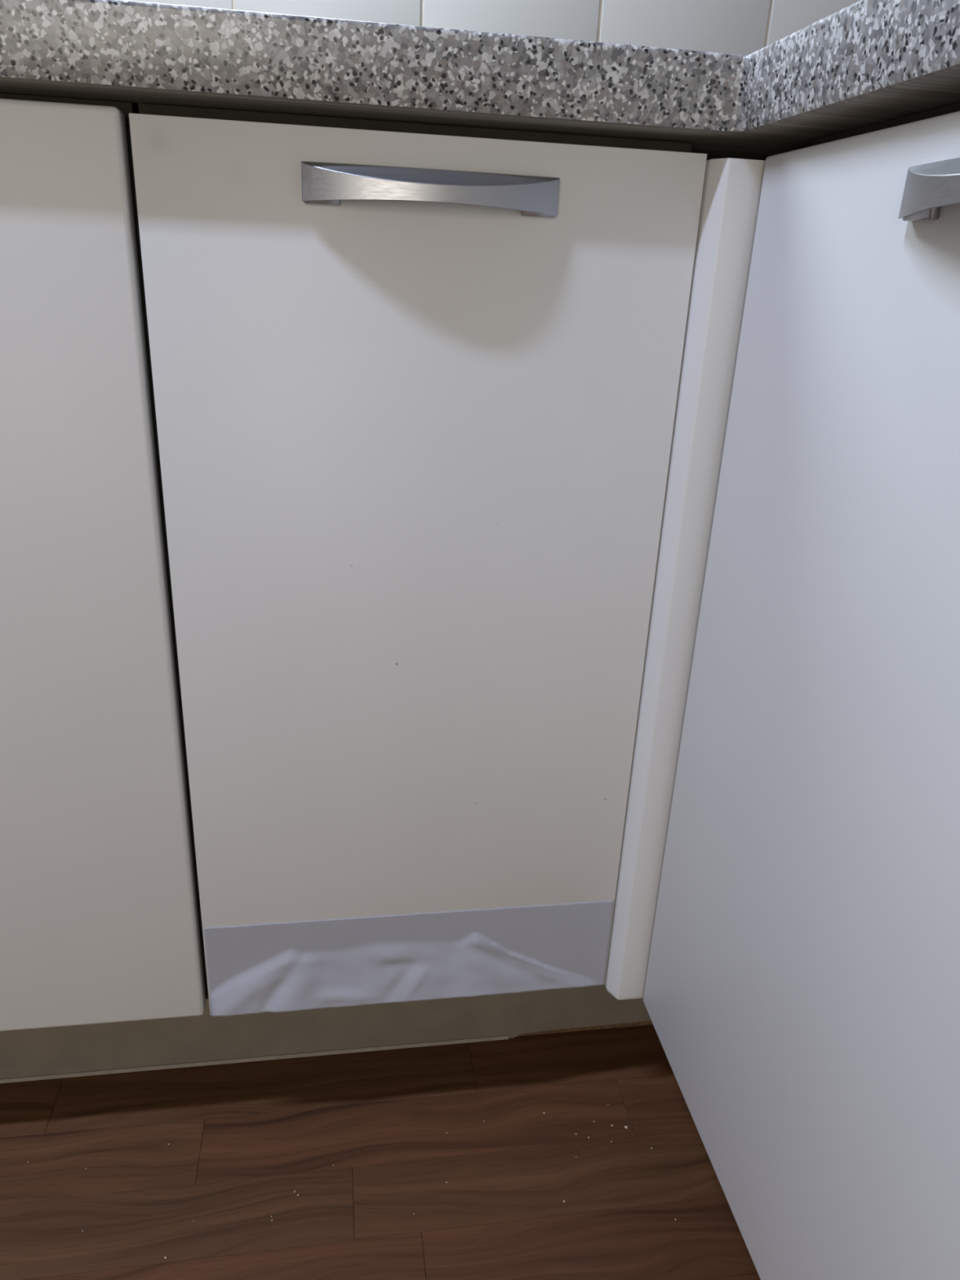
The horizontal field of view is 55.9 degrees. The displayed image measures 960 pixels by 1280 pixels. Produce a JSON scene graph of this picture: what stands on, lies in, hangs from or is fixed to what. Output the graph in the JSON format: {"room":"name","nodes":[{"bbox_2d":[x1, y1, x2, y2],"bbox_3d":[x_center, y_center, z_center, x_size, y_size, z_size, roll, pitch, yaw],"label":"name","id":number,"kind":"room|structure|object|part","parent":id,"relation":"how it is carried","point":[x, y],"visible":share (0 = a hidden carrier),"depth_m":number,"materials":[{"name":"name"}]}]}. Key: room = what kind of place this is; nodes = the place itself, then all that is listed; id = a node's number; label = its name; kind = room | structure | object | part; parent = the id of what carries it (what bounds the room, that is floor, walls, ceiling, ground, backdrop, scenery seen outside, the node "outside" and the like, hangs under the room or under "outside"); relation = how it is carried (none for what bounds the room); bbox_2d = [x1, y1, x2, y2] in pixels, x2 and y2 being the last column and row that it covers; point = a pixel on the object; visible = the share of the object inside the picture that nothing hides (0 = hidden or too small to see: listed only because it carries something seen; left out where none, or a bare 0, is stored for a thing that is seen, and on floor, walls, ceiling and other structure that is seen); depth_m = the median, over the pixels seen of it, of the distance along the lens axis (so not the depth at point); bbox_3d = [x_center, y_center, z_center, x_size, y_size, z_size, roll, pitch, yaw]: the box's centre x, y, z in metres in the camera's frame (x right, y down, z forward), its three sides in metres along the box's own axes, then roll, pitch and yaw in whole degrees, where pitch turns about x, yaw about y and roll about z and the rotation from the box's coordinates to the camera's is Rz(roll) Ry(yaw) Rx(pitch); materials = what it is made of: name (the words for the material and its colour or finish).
{"room":"kitchen","nodes":[
{"label":"kitchen","id":0,"kind":"room"},
{"bbox_2d":[0,1024,760,1279],"bbox_3d":[-0.513,0.907,-0.117,2.960,0.060,3.330,-1,23,-9],"label":"floor","id":1,"kind":"structure","parent":0,"point":[242,1137],"depth_m":0.84,"materials":[{"name":"brown wood"}]},
{"bbox_2d":[0,93,208,1031],"bbox_3d":[-0.572,-0.017,0.895,0.603,0.873,0.500,-1,23,-9],"label":"base cabinet","id":2,"kind":"object","parent":1,"relation":"on","point":[100,917],"visible":0.77,"depth_m":0.67,"materials":[{"name":"white laminate"}]},
{"bbox_3d":[-0.521,-0.333,0.539,0.603,0.015,0.018,-1,23,-9],"label":"rail","id":3,"kind":"part","parent":2,"relation":"part of","materials":[{"name":"white wood"}]},
{"bbox_2d":[0,0,959,160],"bbox_3d":[-0.042,-0.345,0.545,1.580,0.043,1.103,-1,23,-9],"label":"countertop","id":4,"kind":"structure","parent":2,"relation":"on","point":[865,63],"depth_m":0.54,"materials":[{"name":"grey stone"}]},
{"bbox_2d":[0,983,653,1083],"bbox_3d":[-0.314,0.379,0.925,1.108,0.141,0.018,-1,23,-9],"label":"board","id":5,"kind":"object","parent":1,"relation":"on","point":[205,1039],"visible":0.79,"depth_m":0.95,"materials":[{"name":"laminate"}]},
{"bbox_2d":[128,103,706,1016],"bbox_3d":[-0.085,-0.021,0.960,0.373,0.873,0.524,-1,23,-9],"label":"base cabinet","id":6,"kind":"object","parent":1,"relation":"on","point":[415,385],"visible":1,"depth_m":0.68,"materials":[{"name":"white laminate"}]},
{"bbox_3d":[-0.036,-0.341,0.616,0.371,0.015,0.018,-1,23,-9],"label":"rail","id":7,"kind":"part","parent":6,"relation":"part of","materials":[{"name":"white wood"}]},
{"bbox_3d":[-0.030,-0.290,0.582,0.168,0.024,0.024,-1,23,-9],"label":"handle","id":8,"kind":"part","parent":6,"relation":"part of","materials":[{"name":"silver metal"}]},
{"bbox_2d":[604,158,765,999],"bbox_3d":[0.158,0.008,0.753,0.038,0.722,0.034,-1,23,-9],"label":"post","id":9,"kind":"object","parent":6,"relation":"attached to","point":[732,187],"visible":0.81,"depth_m":0.70,"materials":[{"name":"white laminate"}]},
{"bbox_2d":[643,102,959,1279],"bbox_3d":[0.444,0.172,0.552,0.524,0.873,0.530,-1,23,-9],"label":"base cabinet","id":10,"kind":"object","parent":1,"relation":"on","point":[802,995],"visible":1,"depth_m":0.52,"materials":[{"name":"white laminate"}]},
{"bbox_3d":[0.266,-0.220,0.357,0.018,0.015,0.528,-1,23,-9],"label":"rail","id":11,"kind":"part","parent":10,"relation":"part of","materials":[{"name":"white wood"}]},
{"bbox_3d":[0.214,-0.186,0.365,0.024,0.024,0.168,-1,23,-9],"label":"handle","id":12,"kind":"part","parent":10,"relation":"part of","materials":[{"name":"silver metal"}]},
{"bbox_2d":[130,0,859,54],"bbox_3d":[-0.688,-1.143,0.765,2.960,3.059,0.100,-1,23,-9],"label":"wall","id":13,"kind":"structure","parent":0,"point":[738,27],"depth_m":1.03,"materials":[{"name":"tile"}]}
]}

